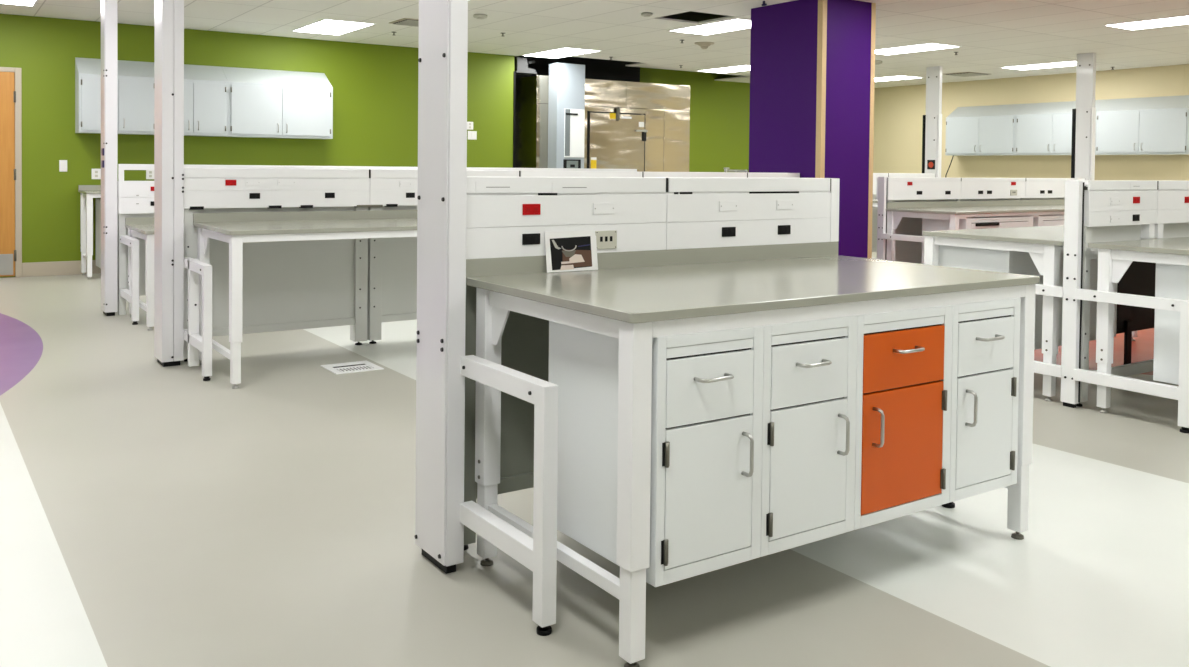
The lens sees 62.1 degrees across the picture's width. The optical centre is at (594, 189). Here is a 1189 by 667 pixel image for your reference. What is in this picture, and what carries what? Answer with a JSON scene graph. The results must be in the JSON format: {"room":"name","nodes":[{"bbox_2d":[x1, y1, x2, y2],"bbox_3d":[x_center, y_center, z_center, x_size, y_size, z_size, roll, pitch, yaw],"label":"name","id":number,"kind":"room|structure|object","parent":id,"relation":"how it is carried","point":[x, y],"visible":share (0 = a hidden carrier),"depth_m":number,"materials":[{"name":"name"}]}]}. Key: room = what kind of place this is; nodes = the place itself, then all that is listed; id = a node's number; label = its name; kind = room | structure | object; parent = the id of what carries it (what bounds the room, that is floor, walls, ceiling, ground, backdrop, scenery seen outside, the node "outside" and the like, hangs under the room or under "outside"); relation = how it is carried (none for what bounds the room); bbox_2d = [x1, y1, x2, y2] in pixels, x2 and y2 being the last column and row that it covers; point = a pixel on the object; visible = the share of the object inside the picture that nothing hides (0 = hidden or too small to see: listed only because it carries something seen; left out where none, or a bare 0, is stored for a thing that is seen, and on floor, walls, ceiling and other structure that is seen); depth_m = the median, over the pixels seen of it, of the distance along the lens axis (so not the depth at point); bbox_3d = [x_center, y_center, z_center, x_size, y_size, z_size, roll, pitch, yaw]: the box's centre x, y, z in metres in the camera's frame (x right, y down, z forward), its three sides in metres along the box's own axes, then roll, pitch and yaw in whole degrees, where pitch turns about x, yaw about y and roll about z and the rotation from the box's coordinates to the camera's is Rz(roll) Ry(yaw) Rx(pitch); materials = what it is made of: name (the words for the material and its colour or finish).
{"room":"laboratory","nodes":[
{"label":"laboratory","id":0,"kind":"room"},
{"bbox_2d":[0,14,514,277],"bbox_3d":[-5.600,-0.888,11.419,10.605,3.700,0.120,0,2,-34],"label":"wall","id":1,"kind":"structure","parent":0,"point":[375,87],"depth_m":12.08,"materials":[{"name":"green paint"}]},
{"bbox_2d":[0,67,21,276],"bbox_3d":[-6.754,-0.181,10.562,1.088,2.300,0.046,0,2,-34],"label":"door","id":2,"kind":"structure","parent":1,"relation":"in","point":[10,77],"depth_m":10.81,"materials":[{"name":"brown wood"}]},
{"bbox_2d":[22,260,100,276],"bbox_3d":[-3.755,0.877,12.633,6.190,0.155,0.014,0,2,-34],"label":"baseboard","id":3,"kind":"structure","parent":1,"relation":"attached to","point":[58,267],"depth_m":11.08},
{"bbox_2d":[59,160,66,171],"bbox_3d":[-5.974,-0.265,11.105,0.080,0.130,0.013,0,2,-34],"label":"light switch","id":4,"kind":"object","parent":1,"relation":"attached to","point":[62,163],"visible":1,"depth_m":11.10,"materials":[{"name":"white plastic"}]},
{"bbox_2d":[78,185,100,191],"bbox_3d":[-5.232,-0.012,11.602,1.483,0.078,0.020,0,2,-34],"label":"backsplash","id":5,"kind":"structure","parent":1,"relation":"attached to","point":[80,187],"depth_m":11.24,"materials":[{"name":"grey plastic"}]},
{"bbox_2d":[92,169,100,178],"bbox_3d":[-5.698,-0.176,11.296,0.100,0.120,0.010,0,2,-34],"label":"wall outlet","id":6,"kind":"object","parent":1,"relation":"attached to","point":[96,173],"visible":0.94,"depth_m":11.29,"materials":[{"name":"white plastic"}]},
{"bbox_2d":[75,57,153,134],"bbox_3d":[-5.431,-1.061,11.225,0.800,0.853,0.381,0,2,-34],"label":"upper cabinet","id":7,"kind":"object","parent":1,"relation":"attached to","point":[135,79],"visible":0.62,"depth_m":11.14,"materials":[{"name":"metal"}]},
{"bbox_2d":[146,170,153,178],"bbox_3d":[-5.223,-0.178,11.616,0.095,0.120,0.010,0,2,-34],"label":"wall outlet","id":8,"kind":"object","parent":1,"relation":"attached to","point":[149,173],"visible":0.77,"depth_m":11.61,"materials":[{"name":"white plastic"}]},
{"bbox_2d":[152,62,227,136],"bbox_3d":[-4.773,-1.063,11.668,0.783,0.853,0.381,0,2,-34],"label":"upper cabinet","id":9,"kind":"object","parent":1,"relation":"attached to","point":[205,87],"visible":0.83,"depth_m":11.64,"materials":[{"name":"paint"}]},
{"bbox_2d":[222,67,332,138],"bbox_3d":[-3.917,-1.067,12.245,1.278,0.853,0.381,0,2,-34],"label":"upper cabinet","id":10,"kind":"object","parent":1,"relation":"attached to","point":[262,103],"visible":1,"depth_m":12.14,"materials":[{"name":"paint"}]},
{"bbox_2d":[467,122,472,129],"bbox_3d":[-1.757,-0.898,13.930,0.105,0.110,0.010,0,2,-34],"label":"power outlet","id":11,"kind":"object","parent":1,"relation":"attached to","point":[469,124],"visible":0.84,"depth_m":13.93,"materials":[{"name":"white plastic"}]},
{"bbox_2d":[468,131,476,139],"bbox_3d":[-1.727,-0.763,13.952,0.140,0.120,0.013,0,2,-34],"label":"light switch","id":12,"kind":"object","parent":1,"relation":"attached to","point":[472,135],"visible":1,"depth_m":13.95,"materials":[{"name":"white plastic"}]},
{"bbox_2d":[513,71,515,167],"bbox_3d":[-1.187,-0.387,14.364,0.026,2.660,0.072,0,2,-34],"label":"trim","id":13,"kind":"structure","parent":1,"relation":"attached to","point":[514,71],"depth_m":14.32,"materials":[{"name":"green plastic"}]},
{"bbox_2d":[0,252,1188,666],"bbox_3d":[2.020,1.179,7.526,19.080,0.100,17.450,0,2,-34],"label":"floor","id":14,"kind":"structure","parent":0,"point":[152,514],"depth_m":3.26,"materials":[{"name":"plastic"}]},
{"bbox_2d":[78,185,100,278],"bbox_3d":[-5.065,0.463,11.358,1.485,1.013,0.635,0,2,-34],"label":"lab bench","id":15,"kind":"object","parent":14,"relation":"on","point":[87,192],"visible":0.49,"depth_m":10.77,"materials":[{"name":"white metal"}]},
{"bbox_2d":[79,190,100,193],"bbox_3d":[-5.055,0.027,11.340,1.485,0.025,0.615,0,2,-34],"label":"countertop","id":16,"kind":"structure","parent":15,"relation":"on","point":[80,191],"depth_m":10.76,"materials":[{"name":"grey plastic"}]},
{"bbox_2d":[96,199,100,267],"bbox_3d":[-5.314,0.492,11.133,0.490,0.760,0.560,0,2,-34],"label":"base cabinet","id":17,"kind":"object","parent":15,"relation":"attached to","point":[98,201],"visible":0.06,"depth_m":11.03,"materials":[{"name":"white metal"}]},
{"bbox_2d":[101,0,138,324],"bbox_3d":[-3.852,-0.384,8.036,0.174,2.879,0.821,0,2,-39],"label":"post","id":18,"kind":"object","parent":14,"relation":"on","point":[109,115],"visible":1,"depth_m":8.15,"materials":[{"name":"white metal"}]},
{"bbox_2d":[125,217,153,330],"bbox_3d":[-3.121,0.652,8.205,1.285,0.815,0.945,0,2,-34],"label":"lab bench","id":19,"kind":"object","parent":14,"relation":"on","point":[140,227],"visible":0.34,"depth_m":7.52,"materials":[{"name":"white metal"}]},
{"bbox_2d":[125,217,153,226],"bbox_3d":[-3.375,0.272,8.580,1.283,0.078,0.020,0,2,-34],"label":"backsplash","id":20,"kind":"structure","parent":19,"relation":"attached to","point":[134,220],"depth_m":8.27,"materials":[{"name":"grey plastic"}]},
{"bbox_2d":[126,224,153,234],"bbox_3d":[-3.111,0.315,8.189,1.285,0.025,0.925,0,2,-34],"label":"countertop","id":21,"kind":"structure","parent":19,"relation":"on","point":[146,229],"depth_m":7.87,"materials":[{"name":"grey plastic"}]},
{"bbox_2d":[154,0,211,380],"bbox_3d":[-2.502,-0.326,6.056,0.182,2.879,0.807,-1,2,-43],"label":"post","id":22,"kind":"object","parent":14,"relation":"on","point":[170,334],"visible":1,"depth_m":6.15,"materials":[{"name":"white metal"}]},
{"bbox_2d":[193,210,416,388],"bbox_3d":[-1.296,0.636,6.611,2.440,0.955,0.945,0,2,-34],"label":"lab bench","id":23,"kind":"object","parent":14,"relation":"on","point":[235,228],"visible":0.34,"depth_m":6.03,"materials":[{"name":"white metal"}]},
{"bbox_2d":[193,210,416,224],"bbox_3d":[-1.550,0.187,6.984,2.438,0.078,0.020,0,2,-34],"label":"backsplash","id":24,"kind":"structure","parent":23,"relation":"attached to","point":[359,214],"depth_m":6.68,"materials":[{"name":"grey plastic"}]},
{"bbox_2d":[194,218,416,234],"bbox_3d":[-1.287,0.230,6.593,2.440,0.025,0.925,0,2,-34],"label":"countertop","id":25,"kind":"structure","parent":23,"relation":"on","point":[379,224],"depth_m":6.07,"materials":[{"name":"grey plastic"}]},
{"bbox_2d":[320,360,383,374],"bbox_3d":[-1.523,1.117,6.204,0.305,0.006,0.300,0,2,-34],"label":"floor vent","id":26,"kind":"object","parent":14,"relation":"in","point":[358,366],"visible":1,"depth_m":6.19,"materials":[{"name":"white metal"}]},
{"bbox_2d":[117,164,636,314],"bbox_3d":[-1.769,0.409,9.732,5.335,1.262,0.121,0,2,-34],"label":"panel","id":27,"kind":"object","parent":14,"relation":"on","point":[135,198],"visible":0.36,"depth_m":8.30,"materials":[{"name":"metal"}]},
{"bbox_2d":[415,0,557,635],"bbox_3d":[-0.330,-0.235,2.940,0.100,2.879,0.734,0,2,-37],"label":"post","id":28,"kind":"object","parent":14,"relation":"on","point":[442,513],"visible":1,"depth_m":3.06,"materials":[{"name":"white metal"}]},
{"bbox_2d":[184,168,799,361],"bbox_3d":[-0.376,0.474,7.861,5.485,1.243,0.158,0,2,-34],"label":"panel","id":29,"kind":"object","parent":14,"relation":"on","point":[361,284],"visible":0.47,"depth_m":6.78,"materials":[{"name":"silver metal"}]},
{"bbox_2d":[225,180,235,185],"bbox_3d":[-2.362,-0.043,6.417,0.068,0.037,0.007,0,2,-34],"label":"power socket","id":30,"kind":"object","parent":29,"relation":"attached to","point":[227,182],"depth_m":6.41,"materials":[{"name":"red plastic"}]},
{"bbox_2d":[249,193,259,198],"bbox_3d":[-2.237,0.043,6.503,0.068,0.037,0.007,0,2,-34],"label":"power socket","id":31,"kind":"object","parent":29,"relation":"attached to","point":[251,195],"depth_m":6.50,"materials":[{"name":"black plastic"}]},
{"bbox_2d":[325,193,334,197],"bbox_3d":[-1.818,0.041,6.785,0.068,0.037,0.007,0,2,-34],"label":"power socket","id":32,"kind":"object","parent":29,"relation":"attached to","point":[327,195],"depth_m":6.78,"materials":[{"name":"black plastic"}]},
{"bbox_2d":[406,193,414,197],"bbox_3d":[-1.327,0.042,7.117,0.068,0.037,0.007,0,2,-34],"label":"power socket","id":33,"kind":"object","parent":29,"relation":"attached to","point":[408,195],"depth_m":7.12,"materials":[{"name":"black plastic"}]},
{"bbox_2d":[724,167,747,171],"bbox_3d":[1.268,-0.161,8.884,0.280,0.072,0.032,0,2,-34],"label":"tap","id":34,"kind":"object","parent":29,"relation":"on","point":[727,168],"visible":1,"depth_m":8.86,"materials":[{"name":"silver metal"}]},
{"bbox_2d":[548,63,584,167],"bbox_3d":[-0.415,-0.456,14.684,0.490,2.800,0.276,0,2,-34],"label":"tall cabinet","id":35,"kind":"object","parent":14,"relation":"on","point":[566,87],"visible":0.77,"depth_m":14.56,"materials":[{"name":"white paint"}]},
{"bbox_2d":[515,75,689,171],"bbox_3d":[0.054,-0.388,15.804,2.910,2.625,1.190,0,2,-34],"label":"cold room","id":36,"kind":"structure","parent":14,"relation":"on","point":[643,127],"depth_m":15.36,"materials":[{"name":"silver metal"}]},
{"bbox_2d":[464,176,954,549],"bbox_3d":[0.438,0.581,3.529,1.800,1.238,0.720,0,2,-34],"label":"panel","id":37,"kind":"object","parent":14,"relation":"on","point":[506,216],"visible":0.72,"depth_m":3.46,"materials":[{"name":"silver metal"}]},
{"bbox_2d":[522,233,539,244],"bbox_3d":[-0.212,0.168,3.327,0.068,0.037,0.007,0,2,-34],"label":"power socket","id":38,"kind":"object","parent":37,"relation":"attached to","point":[527,238],"depth_m":3.32,"materials":[{"name":"black plastic"}]},
{"bbox_2d":[523,204,540,214],"bbox_3d":[-0.211,0.068,3.325,0.068,0.037,0.007,0,2,-34],"label":"power socket","id":39,"kind":"object","parent":37,"relation":"attached to","point":[528,209],"depth_m":3.32,"materials":[{"name":"red plastic"}]},
{"bbox_2d":[595,230,616,248],"bbox_3d":[0.040,0.178,3.497,0.093,0.064,0.008,0,2,-34],"label":"outlet","id":40,"kind":"object","parent":37,"relation":"attached to","point":[605,239],"depth_m":3.49,"materials":[{"name":"beige plastic"}]},
{"bbox_2d":[722,227,735,236],"bbox_3d":[0.520,0.164,3.820,0.068,0.037,0.007,0,2,-34],"label":"power socket","id":41,"kind":"object","parent":37,"relation":"attached to","point":[726,231],"depth_m":3.82,"materials":[{"name":"black plastic"}]},
{"bbox_2d":[778,225,790,234],"bbox_3d":[0.766,0.163,3.986,0.068,0.037,0.007,0,2,-34],"label":"power socket","id":42,"kind":"object","parent":37,"relation":"attached to","point":[782,229],"depth_m":3.98,"materials":[{"name":"black plastic"}]},
{"bbox_2d":[466,242,1038,666],"bbox_3d":[0.552,0.720,3.319,1.747,0.972,0.938,0,2,-34],"label":"lab bench","id":43,"kind":"object","parent":14,"relation":"on","point":[634,298],"visible":0.79,"depth_m":3.03,"materials":[{"name":"white metal"}]},
{"bbox_2d":[545,230,597,272],"bbox_3d":[-0.078,0.213,3.407,0.209,0.137,0.018,0,2,-34],"label":"print","id":44,"kind":"object","parent":43,"relation":"on","point":[566,251],"visible":1,"depth_m":3.40,"materials":[{"name":"white paper"}]},
{"bbox_2d":[466,242,837,282],"bbox_3d":[0.300,0.262,3.689,1.745,0.078,0.020,0,2,-34],"label":"backsplash","id":45,"kind":"structure","parent":43,"relation":"attached to","point":[610,260],"depth_m":3.65,"materials":[{"name":"grey plastic"}]},
{"bbox_2d":[548,321,763,586],"bbox_3d":[0.171,0.685,2.801,0.363,0.636,0.570,0,2,-34],"label":"base cabinet","id":46,"kind":"object","parent":43,"relation":"attached to","point":[707,397],"visible":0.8,"depth_m":2.64,"materials":[{"name":"white metal"}]},
{"bbox_2d":[467,255,1038,322],"bbox_3d":[0.562,0.305,3.301,1.747,0.025,0.918,0,2,-34],"label":"countertop","id":47,"kind":"structure","parent":43,"relation":"on","point":[668,292],"depth_m":3.08,"materials":[{"name":"grey plastic"}]},
{"bbox_2d":[760,316,856,556],"bbox_3d":[0.478,0.684,3.008,0.375,0.636,0.570,0,2,-34],"label":"base cabinet","id":48,"kind":"object","parent":43,"relation":"attached to","point":[810,367],"visible":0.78,"depth_m":2.80,"materials":[{"name":"white metal"}]},
{"bbox_2d":[854,305,952,529],"bbox_3d":[0.820,0.682,3.238,0.446,0.636,0.570,0,2,-34],"label":"base cabinet","id":49,"kind":"object","parent":43,"relation":"attached to","point":[904,376],"visible":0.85,"depth_m":3.02,"materials":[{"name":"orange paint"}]},
{"bbox_2d":[949,298,1020,502],"bbox_3d":[1.158,0.681,3.465,0.366,0.636,0.570,0,2,-34],"label":"base cabinet","id":50,"kind":"object","parent":43,"relation":"attached to","point":[985,334],"visible":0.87,"depth_m":3.25,"materials":[{"name":"white paint"}]},
{"bbox_2d":[749,0,875,258],"bbox_3d":[2.117,-0.359,9.717,0.725,2.880,0.970,0,2,-34],"label":"column","id":51,"kind":"structure","parent":14,"relation":"on","point":[812,62],"depth_m":9.38,"materials":[{"name":"purple laminate"}]},
{"bbox_2d":[872,198,877,258],"bbox_3d":[4.213,0.579,13.056,2.100,0.900,0.900,0,2,-34],"label":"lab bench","id":52,"kind":"object","parent":14,"relation":"on","point":[875,202],"visible":0.02,"depth_m":12.28,"materials":[{"name":"white metal"}]},
{"bbox_2d":[877,176,924,259],"bbox_3d":[3.046,0.485,9.650,0.060,1.215,0.701,0,2,-33],"label":"end post","id":53,"kind":"object","parent":14,"relation":"on","point":[882,236],"visible":0.41,"depth_m":9.88,"materials":[{"name":"white metal"}]},
{"bbox_2d":[872,173,934,251],"bbox_3d":[3.915,0.396,13.495,2.099,1.240,0.154,0,2,-34],"label":"panel","id":54,"kind":"object","parent":14,"relation":"on","point":[875,175],"visible":0.16,"depth_m":13.40,"materials":[{"name":"silver metal"}]},
{"bbox_2d":[922,66,941,176],"bbox_3d":[5.205,-0.449,15.245,0.101,2.879,0.285,0,2,-34],"label":"post","id":55,"kind":"object","parent":14,"relation":"on","point":[932,121],"visible":0.73,"depth_m":15.18,"materials":[{"name":"white metal"}]},
{"bbox_2d":[886,199,1064,260],"bbox_3d":[4.652,0.611,10.615,3.700,0.953,0.880,0,2,-34],"label":"lab bench","id":56,"kind":"object","parent":14,"relation":"on","point":[953,211],"visible":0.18,"depth_m":9.89,"materials":[{"name":"white metal"}]},
{"bbox_2d":[886,204,1064,214],"bbox_3d":[4.661,0.206,10.597,3.700,0.025,0.860,0,2,-34],"label":"countertop","id":57,"kind":"structure","parent":56,"relation":"on","point":[1058,207],"depth_m":9.92,"materials":[{"name":"grey plastic"}]},
{"bbox_2d":[887,199,1064,207],"bbox_3d":[4.416,0.164,10.961,3.698,0.078,0.020,0,2,-34],"label":"backsplash","id":58,"kind":"structure","parent":56,"relation":"attached to","point":[1058,201],"depth_m":10.73,"materials":[{"name":"grey plastic"}]},
{"bbox_2d":[921,215,1032,263],"bbox_3d":[3.830,0.573,9.821,1.090,0.637,0.540,0,2,-34],"label":"base cabinet","id":59,"kind":"object","parent":56,"relation":"attached to","point":[1004,222],"visible":0.22,"depth_m":9.62,"materials":[{"name":"white paint"}]},
{"bbox_2d":[976,223,998,225],"bbox_3d":[3.779,0.337,9.492,0.360,0.028,0.014,0,2,-34],"label":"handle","id":60,"kind":"object","parent":59,"relation":"attached to","point":[977,224],"visible":1,"depth_m":9.48,"materials":[{"name":"black plastic"}]},
{"bbox_2d":[1033,214,1063,226],"bbox_3d":[4.808,0.569,10.480,1.090,0.637,0.540,0,2,-34],"label":"base cabinet","id":61,"kind":"object","parent":56,"relation":"attached to","point":[1052,220],"visible":0.06,"depth_m":10.08,"materials":[{"name":"white paint"}]},
{"bbox_2d":[876,177,1084,263],"bbox_3d":[4.416,0.473,11.052,3.598,1.205,0.159,0,2,-34],"label":"panel","id":62,"kind":"object","parent":14,"relation":"on","point":[900,189],"visible":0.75,"depth_m":10.55,"materials":[{"name":"silver metal"}]},
{"bbox_2d":[1010,190,1016,194],"bbox_3d":[4.741,0.036,11.167,0.120,0.064,0.008,0,2,-34],"label":"outlet","id":63,"kind":"object","parent":62,"relation":"attached to","point":[1012,192],"depth_m":11.16,"materials":[{"name":"beige plastic"}]},
{"bbox_2d":[923,225,1155,400],"bbox_3d":[3.333,0.717,6.487,2.500,0.897,0.925,0,2,-34],"label":"lab bench","id":64,"kind":"object","parent":14,"relation":"on","point":[1044,244],"visible":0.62,"depth_m":5.95,"materials":[{"name":"white metal"}]},
{"bbox_2d":[938,245,1042,349],"bbox_3d":[2.427,0.647,6.126,0.395,0.623,0.570,0,2,-34],"label":"base cabinet","id":65,"kind":"object","parent":64,"relation":"attached to","point":[1016,262],"visible":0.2,"depth_m":5.94,"materials":[{"name":"white paint"}]},
{"bbox_2d":[923,225,1063,245],"bbox_3d":[3.337,0.281,6.478,2.500,0.025,0.925,0,2,-34],"label":"countertop","id":66,"kind":"structure","parent":64,"relation":"on","point":[1046,235],"depth_m":5.98,"materials":[{"name":"grey plastic"}]},
{"bbox_2d":[1058,253,1063,345],"bbox_3d":[2.759,0.646,6.350,0.395,0.623,0.570,0,2,-34],"label":"base cabinet","id":67,"kind":"object","parent":64,"relation":"attached to","point":[1061,254],"visible":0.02,"depth_m":6.08,"materials":[{"name":"white paint"}]},
{"bbox_2d":[1089,259,1116,340],"bbox_3d":[3.091,0.644,6.573,0.395,0.623,0.570,0,2,-34],"label":"base cabinet","id":68,"kind":"object","parent":64,"relation":"attached to","point":[1094,262],"visible":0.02,"depth_m":6.29,"materials":[{"name":"grey metal"}]},
{"bbox_2d":[1071,53,1095,179],"bbox_3d":[6.603,-0.392,13.349,0.100,2.879,0.275,0,2,-34],"label":"post","id":69,"kind":"object","parent":14,"relation":"on","point":[1084,115],"visible":0.69,"depth_m":13.29,"materials":[{"name":"white metal"}]},
{"bbox_2d":[1034,180,1188,432],"bbox_3d":[2.584,0.567,5.357,0.060,1.231,1.265,0,2,-34],"label":"end post","id":70,"kind":"object","parent":14,"relation":"on","point":[1070,372],"visible":0.74,"depth_m":5.32,"materials":[{"name":"white metal"}]},
{"bbox_2d":[1076,180,1188,406],"bbox_3d":[3.640,0.562,6.055,2.469,1.231,0.133,0,2,-34],"label":"panel","id":71,"kind":"object","parent":14,"relation":"on","point":[1114,210],"visible":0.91,"depth_m":5.56,"materials":[{"name":"silver metal"}]},
{"bbox_2d":[1133,214,1139,220],"bbox_3d":[3.059,0.160,5.575,0.068,0.037,0.007,0,2,-34],"label":"power socket","id":72,"kind":"object","parent":71,"relation":"attached to","point":[1136,217],"depth_m":5.57,"materials":[{"name":"black plastic"}]},
{"bbox_2d":[1133,197,1139,202],"bbox_3d":[3.060,0.060,5.573,0.068,0.037,0.007,0,2,-34],"label":"power socket","id":73,"kind":"object","parent":71,"relation":"attached to","point":[1135,199],"depth_m":5.57,"materials":[{"name":"red plastic"}]},
{"bbox_2d":[1088,237,1188,412],"bbox_3d":[3.925,0.742,5.609,2.500,0.897,0.925,0,2,-34],"label":"lab bench","id":74,"kind":"object","parent":14,"relation":"on","point":[1115,257],"visible":0.93,"depth_m":5.21,"materials":[{"name":"white metal"}]},
{"bbox_2d":[1088,237,1188,254],"bbox_3d":[3.929,0.306,5.599,2.500,0.025,0.925,0,2,-34],"label":"countertop","id":75,"kind":"structure","parent":74,"relation":"on","point":[1179,245],"depth_m":5.18,"materials":[{"name":"grey plastic"}]},
{"bbox_2d":[1153,263,1188,384],"bbox_3d":[3.247,0.682,4.945,0.435,0.623,0.646,0,2,-34],"label":"base cabinet","id":76,"kind":"object","parent":74,"relation":"attached to","point":[1171,280],"visible":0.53,"depth_m":5.03,"materials":[{"name":"white paint"}]},
{"bbox_2d":[0,0,1188,87],"bbox_3d":[2.051,-1.761,7.461,18.880,0.020,17.250,0,2,-34],"label":"ceiling","id":77,"kind":"structure","parent":0,"point":[992,35],"depth_m":11.20,"materials":[{"name":"tile"}]},
{"bbox_2d":[0,0,37,6],"bbox_3d":[-5.696,-1.875,9.528,0.600,0.007,1.210,0,2,-34],"label":"recessed light","id":78,"kind":"object","parent":77,"relation":"in","point":[11,2],"visible":1,"depth_m":9.95,"materials":[{"name":"white plastic"}]},
{"bbox_2d":[292,19,374,34],"bbox_3d":[-3.063,-1.892,11.543,0.600,0.007,1.210,0,2,-34],"label":"recessed light","id":79,"kind":"object","parent":77,"relation":"in","point":[324,26],"visible":1,"depth_m":11.50,"materials":[{"name":"white plastic"}]},
{"bbox_2d":[389,18,418,26],"bbox_3d":[-1.943,-1.863,11.099,0.600,0.021,0.450,0,2,-34],"label":"ceiling vent","id":80,"kind":"object","parent":77,"relation":"in","point":[404,21],"visible":0.5,"depth_m":10.98,"materials":[{"name":"beige metal"}]},
{"bbox_2d":[473,14,486,18],"bbox_3d":[-1.211,-1.831,10.477,0.150,0.043,0.150,0,2,-34],"label":"sensor","id":81,"kind":"object","parent":77,"relation":"attached to","point":[478,16],"visible":1,"depth_m":10.43,"materials":[{"name":"beige plastic"}]},
{"bbox_2d":[514,57,536,74],"bbox_3d":[-1.020,-1.809,14.527,0.442,0.220,0.260,0,2,-34],"label":"stub","id":82,"kind":"object","parent":77,"relation":"attached to","point":[521,64],"visible":0.84,"depth_m":14.38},
{"bbox_2d":[521,47,600,58],"bbox_3d":[-0.478,-1.917,13.899,0.600,0.007,1.210,0,2,-34],"label":"recessed light","id":83,"kind":"object","parent":77,"relation":"in","point":[561,52],"visible":1,"depth_m":13.82,"materials":[{"name":"white plastic"}]},
{"bbox_2d":[641,12,652,16],"bbox_3d":[0.543,-1.810,10.236,0.120,0.037,0.120,0,2,-34],"label":"sensor","id":84,"kind":"object","parent":77,"relation":"attached to","point":[645,14],"visible":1,"depth_m":10.20,"materials":[{"name":"beige plastic"}]},
{"bbox_2d":[662,11,726,21],"bbox_3d":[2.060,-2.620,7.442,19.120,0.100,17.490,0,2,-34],"label":"ceiling opening","id":85,"kind":"object","parent":77,"relation":"in","point":[689,16],"depth_m":15.76,"materials":[{"name":"black"}]},
{"bbox_2d":[695,42,713,48],"bbox_3d":[1.405,-1.835,12.626,0.250,0.076,0.250,0,2,-34],"label":"smoke detector","id":86,"kind":"object","parent":77,"relation":"attached to","point":[704,45],"visible":1,"depth_m":12.57,"materials":[{"name":"beige plastic"}]},
{"bbox_2d":[667,18,750,34],"bbox_3d":[1.434,-1.837,11.186,0.600,0.007,1.210,0,2,-34],"label":"recessed light","id":87,"kind":"object","parent":77,"relation":"in","point":[736,24],"visible":0.8,"depth_m":11.20,"materials":[{"name":"white plastic"}]},
{"bbox_2d":[697,65,749,72],"bbox_3d":[2.241,-1.932,15.876,0.600,0.007,1.210,0,2,-34],"label":"recessed light","id":88,"kind":"object","parent":77,"relation":"in","point":[741,67],"visible":0.77,"depth_m":15.92,"materials":[{"name":"white plastic"}]},
{"bbox_2d":[875,60,881,64],"bbox_3d":[4.139,-1.859,14.491,0.160,0.051,0.160,0,2,-34],"label":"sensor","id":89,"kind":"object","parent":77,"relation":"attached to","point":[877,62],"visible":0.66,"depth_m":14.42,"materials":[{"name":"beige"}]},
{"bbox_2d":[875,75,923,81],"bbox_3d":[5.077,-1.934,17.304,0.600,0.007,1.210,0,2,-34],"label":"recessed light","id":90,"kind":"object","parent":77,"relation":"in","point":[901,77],"visible":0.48,"depth_m":17.13,"materials":[{"name":"white plastic"}]},
{"bbox_2d":[875,43,961,54],"bbox_3d":[4.144,-1.849,13.035,0.600,0.007,1.210,0,2,-34],"label":"recessed light","id":91,"kind":"object","parent":77,"relation":"in","point":[928,46],"visible":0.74,"depth_m":12.94,"materials":[{"name":"white plastic"}]},
{"bbox_2d":[944,72,989,76],"bbox_3d":[6.136,-1.893,16.270,0.600,0.021,0.500,0,2,-34],"label":"ceiling vent","id":92,"kind":"object","parent":77,"relation":"in","point":[961,74],"visible":1,"depth_m":16.19,"materials":[{"name":"beige metal"}]},
{"bbox_2d":[999,61,1096,69],"bbox_3d":[6.811,-1.861,14.856,0.600,0.007,1.210,0,2,-34],"label":"recessed light","id":93,"kind":"object","parent":77,"relation":"in","point":[1067,63],"visible":0.85,"depth_m":14.86,"materials":[{"name":"white plastic"}]},
{"bbox_2d":[1102,15,1188,29],"bbox_3d":[6.109,-1.770,10.405,0.600,0.007,1.210,0,2,-34],"label":"recessed light","id":94,"kind":"object","parent":77,"relation":"in","point":[1179,20],"visible":1,"depth_m":10.56,"materials":[{"name":"white plastic"}]},
{"bbox_2d":[515,56,749,171],"bbox_3d":[1.586,-0.950,17.646,8.515,3.700,0.120,0,2,-34],"label":"wall","id":95,"kind":"structure","parent":0,"point":[719,110],"depth_m":17.86,"materials":[{"name":"green paint"}]},
{"bbox_2d":[873,64,1188,180],"bbox_3d":[9.919,-0.755,12.791,0.120,3.700,17.250,0,2,-34],"label":"wall","id":96,"kind":"structure","parent":0,"point":[899,111],"depth_m":16.84,"materials":[{"name":"beige paint"}]},
{"bbox_2d":[945,104,1026,155],"bbox_3d":[6.739,-1.023,17.061,0.381,0.870,1.365,0,2,-34],"label":"upper cabinet","id":97,"kind":"object","parent":96,"relation":"attached to","point":[990,130],"visible":1,"depth_m":16.97,"materials":[{"name":"metal"}]},
{"bbox_2d":[1015,99,1107,154],"bbox_3d":[7.501,-0.990,15.930,0.381,0.870,1.357,0,2,-34],"label":"upper cabinet","id":98,"kind":"object","parent":96,"relation":"attached to","point":[1041,128],"visible":0.74,"depth_m":15.99,"materials":[{"name":"metal"}]},
{"bbox_2d":[1096,95,1188,154],"bbox_3d":[8.265,-0.957,14.796,0.381,0.870,1.372,0,2,-34],"label":"upper cabinet","id":99,"kind":"object","parent":96,"relation":"attached to","point":[1146,125],"visible":1,"depth_m":14.71,"materials":[{"name":"metal"}]},
{"bbox_2d":[1181,65,1183,180],"bbox_3d":[8.657,-0.478,14.557,0.005,2.720,0.015,0,2,-34],"label":"trim","id":100,"kind":"structure","parent":96,"relation":"attached to","point":[1183,65],"depth_m":14.53,"materials":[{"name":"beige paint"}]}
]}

